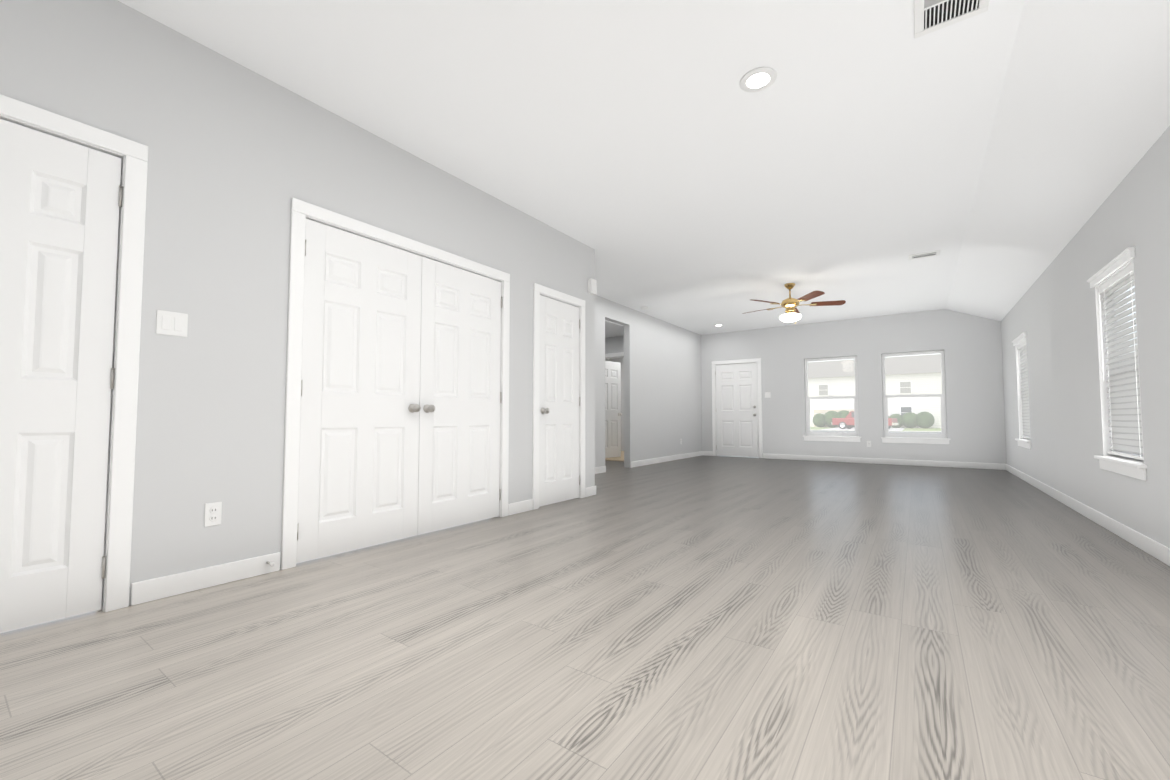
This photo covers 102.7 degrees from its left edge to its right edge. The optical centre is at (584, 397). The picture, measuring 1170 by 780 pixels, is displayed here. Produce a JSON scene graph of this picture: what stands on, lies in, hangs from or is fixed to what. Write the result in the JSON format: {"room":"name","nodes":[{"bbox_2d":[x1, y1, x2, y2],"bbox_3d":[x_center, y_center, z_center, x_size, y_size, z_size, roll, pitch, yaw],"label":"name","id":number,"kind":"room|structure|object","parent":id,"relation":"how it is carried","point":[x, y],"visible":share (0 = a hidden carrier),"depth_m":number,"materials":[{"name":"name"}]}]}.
{"room":"empty living room","nodes":[
{"label":"empty living room","id":0,"kind":"room"},
{"bbox_2d":[0,0,594,605],"bbox_3d":[-1.603,-0.397,2.913,0.120,2.745,5.744,-2,-3,35],"label":"wall","id":1,"kind":"structure","parent":0,"point":[240,156],"depth_m":2.43,"materials":[{"name":"grey paint"}]},
{"bbox_2d":[0,119,122,632],"bbox_3d":[-2.272,-0.092,1.831,0.105,2.018,0.623,-2,-3,35],"label":"closet door","id":2,"kind":"structure","parent":1,"relation":"in","point":[60,201],"depth_m":1.95,"materials":[{"name":"white wood"}]},
{"bbox_2d":[0,94,147,611],"bbox_3d":[-2.326,-0.130,1.865,0.139,2.117,0.782,-2,-3,35],"label":"trim","id":3,"kind":"structure","parent":1,"relation":"attached to","point":[132,155],"depth_m":2.10,"materials":[{"name":"white wood"}]},
{"bbox_2d":[156,310,187,336],"bbox_3d":[-1.988,-0.354,2.255,0.009,0.115,0.116,-2,-3,35],"label":"switch plate","id":4,"kind":"object","parent":1,"relation":"attached to","point":[172,323],"visible":1,"depth_m":2.25,"materials":[{"name":"white plastic"}]},
{"bbox_2d":[204,502,221,526],"bbox_3d":[-1.879,0.592,2.366,0.010,0.115,0.070,-2,-3,35],"label":"electrical outlet","id":5,"kind":"object","parent":1,"relation":"attached to","point":[213,513],"visible":1,"depth_m":2.36,"materials":[{"name":"white plastic"}]},
{"bbox_2d":[131,486,595,605],"bbox_3d":[-1.510,0.925,2.869,0.014,0.100,5.638,-2,-3,35],"label":"baseboard","id":6,"kind":"structure","parent":1,"relation":"attached to","point":[153,589],"depth_m":2.34,"materials":[{"name":"white wood"}]},
{"bbox_2d":[281,198,509,569],"bbox_3d":[-1.229,-0.061,3.409,0.139,2.117,1.768,-2,-3,35],"label":"trim","id":7,"kind":"structure","parent":1,"relation":"attached to","point":[302,211],"depth_m":2.73,"materials":[{"name":"white wood"}]},
{"bbox_2d":[296,219,501,563],"bbox_3d":[-1.179,-0.027,3.372,0.105,2.026,1.618,-2,-3,35],"label":"double closet door","id":8,"kind":"structure","parent":1,"relation":"in","point":[401,395],"depth_m":3.20,"materials":[{"name":"white wood"}]},
{"bbox_2d":[532,283,584,509],"bbox_3d":[-0.289,-0.002,4.732,0.139,2.117,0.826,-2,-3,35],"label":"trim","id":9,"kind":"structure","parent":1,"relation":"attached to","point":[538,290],"depth_m":4.53,"materials":[{"name":"white wood"}]},
{"bbox_2d":[539,295,579,506],"bbox_3d":[-0.236,0.036,4.698,0.105,2.018,0.667,-2,-3,35],"label":"closet door","id":10,"kind":"structure","parent":1,"relation":"in","point":[559,405],"depth_m":4.69,"materials":[{"name":"white wood"}]},
{"bbox_2d":[588,278,596,294],"bbox_3d":[0.081,-1.224,5.181,0.048,0.160,0.120,-2,-3,35],"label":"door chime","id":11,"kind":"object","parent":1,"relation":"attached to","point":[592,286],"visible":1,"depth_m":5.15,"materials":[{"name":"white plastic"}]},
{"bbox_2d":[0,455,1169,779],"bbox_3d":[0.373,1.107,5.146,8.045,0.060,11.880,-2,-3,35],"label":"floor","id":12,"kind":"structure","parent":0,"point":[702,617],"depth_m":1.70,"materials":[{"name":"laminate"}]},
{"bbox_2d":[605,451,623,461],"bbox_3d":[0.933,1.306,10.403,2.330,0.012,2.330,-2,-3,35],"label":"floor","id":13,"kind":"structure","parent":0,"point":[621,458],"depth_m":9.64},
{"bbox_2d":[605,336,623,353],"bbox_3d":[0.225,0.048,9.460,2.330,2.440,0.120,-2,-3,35],"label":"wall","id":14,"kind":"structure","parent":0,"point":[614,344],"depth_m":9.18,"materials":[{"name":"grey paint"}]},
{"bbox_2d":[605,361,621,457],"bbox_3d":[0.525,0.254,9.780,0.198,2.018,0.741,-2,-3,35],"label":"hall door","id":15,"kind":"structure","parent":14,"relation":"in","point":[613,413],"depth_m":9.87,"materials":[{"name":"white wood"}]},
{"bbox_2d":[605,352,623,358],"bbox_3d":[0.513,0.200,9.236,0.912,2.117,0.139,-2,-3,35],"label":"door frame","id":16,"kind":"structure","parent":14,"relation":"attached to","point":[614,355],"depth_m":9.16,"materials":[{"name":"white wood"}]},
{"bbox_2d":[605,320,623,337],"bbox_3d":[0.315,-1.185,9.745,2.450,0.050,4.540,-2,-3,35],"label":"ceiling","id":17,"kind":"structure","parent":0,"point":[612,329],"depth_m":8.44,"materials":[{"name":"white paint"}]},
{"bbox_2d":[118,0,1169,334],"bbox_3d":[1.448,-1.612,4.535,5.445,0.573,11.830,-2,-3,35],"label":"ceiling","id":18,"kind":"structure","parent":0,"point":[670,170],"depth_m":2.95,"materials":[{"name":"white paint"}]},
{"bbox_2d":[740,67,776,91],"bbox_3d":[0.972,-1.779,2.629,0.196,0.010,0.196,-2,-3,35],"label":"recessed light","id":19,"kind":"object","parent":18,"relation":"in","point":[758,77],"visible":1,"depth_m":2.62,"materials":[{"name":"white plastic"}]},
{"bbox_2d":[742,283,845,323],"bbox_3d":[2.918,-1.317,6.687,1.372,0.570,1.352,-2,-3,35],"label":"fan","id":20,"kind":"object","parent":18,"relation":"hanging from","point":[790,304],"visible":1,"depth_m":6.55,"materials":[{"name":"brown wood"}]},
{"bbox_2d":[908,250,940,259],"bbox_3d":[3.952,-1.654,5.453,0.300,0.008,0.200,-2,-3,35],"label":"ceiling vent","id":21,"kind":"object","parent":18,"relation":"in","point":[924,255],"visible":1,"depth_m":5.45,"materials":[{"name":"white plastic"}]},
{"bbox_2d":[914,0,989,38],"bbox_3d":[1.669,-1.802,2.129,0.280,0.008,0.320,-2,-3,35],"label":"ceiling vent","id":22,"kind":"object","parent":18,"relation":"in","point":[930,16],"visible":1,"depth_m":2.19,"materials":[{"name":"white plastic"}]},
{"bbox_2d":[595,295,701,467],"bbox_3d":[0.892,-0.157,8.291,0.120,2.745,6.166,-2,-3,35],"label":"wall","id":23,"kind":"structure","parent":0,"point":[662,393],"depth_m":8.69,"materials":[{"name":"grey paint"}]},
{"bbox_2d":[595,451,701,473],"bbox_3d":[0.947,1.163,8.194,0.014,0.100,5.926,-2,-3,35],"label":"baseboard","id":24,"kind":"structure","parent":23,"relation":"attached to","point":[601,469],"depth_m":8.73,"materials":[{"name":"white wood"}]},
{"bbox_2d":[610,309,1005,463],"bbox_3d":[3.874,-0.110,9.906,7.775,2.795,0.160,-2,-3,35],"label":"wall","id":25,"kind":"structure","parent":0,"point":[970,345],"depth_m":8.74,"materials":[{"name":"grey paint"}]},
{"bbox_2d":[715,363,758,457],"bbox_3d":[3.289,0.282,10.192,0.917,2.018,0.105,-2,-3,35],"label":"entry door","id":26,"kind":"structure","parent":25,"relation":"in","point":[737,433],"depth_m":10.19,"materials":[{"name":"white wood"}]},
{"bbox_2d":[712,358,762,457],"bbox_3d":[3.341,0.245,10.258,1.076,2.117,0.179,-2,-3,35],"label":"trim","id":27,"kind":"structure","parent":25,"relation":"attached to","point":[740,361],"depth_m":10.22,"materials":[{"name":"white wood"}]},
{"bbox_2d":[765,392,770,397],"bbox_3d":[3.836,-0.046,9.827,0.116,0.115,0.009,-2,-3,35],"label":"light switch","id":28,"kind":"object","parent":25,"relation":"attached to","point":[767,394],"visible":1,"depth_m":9.82,"materials":[{"name":"white plastic"}]},
{"bbox_2d":[805,356,858,435],"bbox_3d":[4.864,-0.007,9.244,0.926,1.546,0.077,-2,-3,35],"label":"window","id":29,"kind":"structure","parent":25,"relation":"in","point":[831,378],"depth_m":9.26,"materials":[{"name":"clear glass"}]},
{"bbox_2d":[803,435,860,441],"bbox_3d":[4.808,0.810,9.128,1.010,0.101,0.130,-2,-3,35],"label":"sill","id":30,"kind":"structure","parent":25,"relation":"attached to","point":[835,438],"depth_m":9.07,"materials":[{"name":"white wood"}]},
{"bbox_2d":[702,451,1005,469],"bbox_3d":[4.758,1.204,9.113,5.165,0.100,0.014,-2,-3,35],"label":"baseboard","id":31,"kind":"structure","parent":25,"relation":"attached to","point":[997,466],"depth_m":8.56,"materials":[{"name":"white wood"}]},
{"bbox_2d":[882,350,946,437],"bbox_3d":[5.945,-0.041,8.478,0.926,1.546,0.077,-2,-3,35],"label":"window","id":32,"kind":"structure","parent":25,"relation":"in","point":[915,374],"depth_m":8.48,"materials":[{"name":"clear glass"}]},
{"bbox_2d":[881,437,949,443],"bbox_3d":[5.889,0.776,8.362,1.010,0.101,0.130,-2,-3,35],"label":"sill","id":33,"kind":"structure","parent":25,"relation":"attached to","point":[915,440],"depth_m":8.32,"materials":[{"name":"white wood"}]},
{"bbox_2d":[1001,126,1169,547],"bbox_3d":[3.557,-0.256,2.878,0.160,2.460,11.670,-2,-3,35],"label":"wall","id":34,"kind":"structure","parent":0,"point":[1052,312],"depth_m":3.75,"materials":[{"name":"grey paint"}]},
{"bbox_2d":[1012,332,1030,440],"bbox_3d":[5.905,-0.122,6.280,0.119,1.387,0.894,-2,-3,35],"label":"window","id":35,"kind":"structure","parent":34,"relation":"in","point":[1019,338],"depth_m":6.59,"materials":[{"name":"white"}]},
{"bbox_2d":[1017,340,1029,438],"bbox_3d":[5.913,-0.097,6.273,0.069,1.297,0.780,-2,-3,35],"label":"window blind","id":36,"kind":"object","parent":35,"relation":"attached to","point":[1025,406],"visible":0.62,"depth_m":6.39,"materials":[{"name":"white plastic"}]},
{"bbox_2d":[1015,439,1030,448],"bbox_3d":[5.902,0.622,6.249,0.127,0.101,0.900,-2,-3,35],"label":"sill","id":37,"kind":"structure","parent":34,"relation":"attached to","point":[1025,443],"depth_m":6.19,"materials":[{"name":"white wood"}]},
{"bbox_2d":[1005,464,1169,565],"bbox_3d":[3.521,0.927,2.925,0.014,0.100,11.550,-2,-3,35],"label":"baseboard","id":38,"kind":"structure","parent":34,"relation":"attached to","point":[1154,548],"depth_m":3.55,"materials":[{"name":"white wood"}]},
{"bbox_2d":[1087,246,1143,460],"bbox_3d":[3.822,-0.254,3.286,0.189,1.389,0.894,-2,-3,35],"label":"window","id":39,"kind":"structure","parent":34,"relation":"in","point":[1123,342],"depth_m":3.61,"materials":[{"name":"white plastic"}]},
{"bbox_2d":[1098,262,1143,459],"bbox_3d":[3.802,-0.230,3.299,0.069,1.297,0.780,-2,-3,35],"label":"window blind","id":40,"kind":"object","parent":39,"relation":"attached to","point":[1125,431],"visible":0.6,"depth_m":3.34,"materials":[{"name":"white plastic"}]},
{"bbox_2d":[1094,455,1146,480],"bbox_3d":[3.790,0.489,3.275,0.127,0.101,0.900,-2,-3,35],"label":"sill","id":41,"kind":"structure","parent":34,"relation":"attached to","point":[1133,468],"depth_m":3.21,"materials":[{"name":"white wood"}]},
{"label":"outside","id":42,"kind":"structure","parent":0,"visible":0},
{"bbox_2d":[810,427,940,431],"bbox_3d":[32.019,4.352,69.465,150.000,0.200,129.790,-2,-3,35],"label":"ground","id":43,"kind":"structure","parent":42,"point":[911,429],"depth_m":46.71,"materials":[{"name":"green plant"}]},
{"bbox_2d":[813,410,934,427],"bbox_3d":[33.218,2.548,54.574,12.097,2.075,2.075,-2,-3,35],"label":"hedge","id":44,"kind":"object","parent":43,"relation":"on","point":[906,418],"depth_m":52.37,"materials":[{"name":"green plant"}]},
{"bbox_2d":[810,428,940,433],"bbox_3d":[15.818,3.217,46.656,150.000,0.030,73.790,-2,-3,35],"label":"paving","id":45,"kind":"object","parent":43,"relation":"on","point":[892,430],"depth_m":39.62,"materials":[{"name":"grey concrete"}]},
{"bbox_2d":[831,411,898,428],"bbox_3d":[27.800,2.306,46.650,2.020,1.780,5.460,2,-3,-43],"label":"truck","id":46,"kind":"object","parent":45,"relation":"on","point":[847,421],"depth_m":46.88,"materials":[{"name":"red paint"}]},
{"bbox_2d":[810,396,940,427],"bbox_3d":[38.036,-0.614,59.148,18.000,8.800,11.000,-2,-3,35],"label":"house","id":47,"kind":"structure","parent":43,"relation":"on","point":[848,405],"depth_m":54.20,"materials":[{"name":"white"}]}
]}

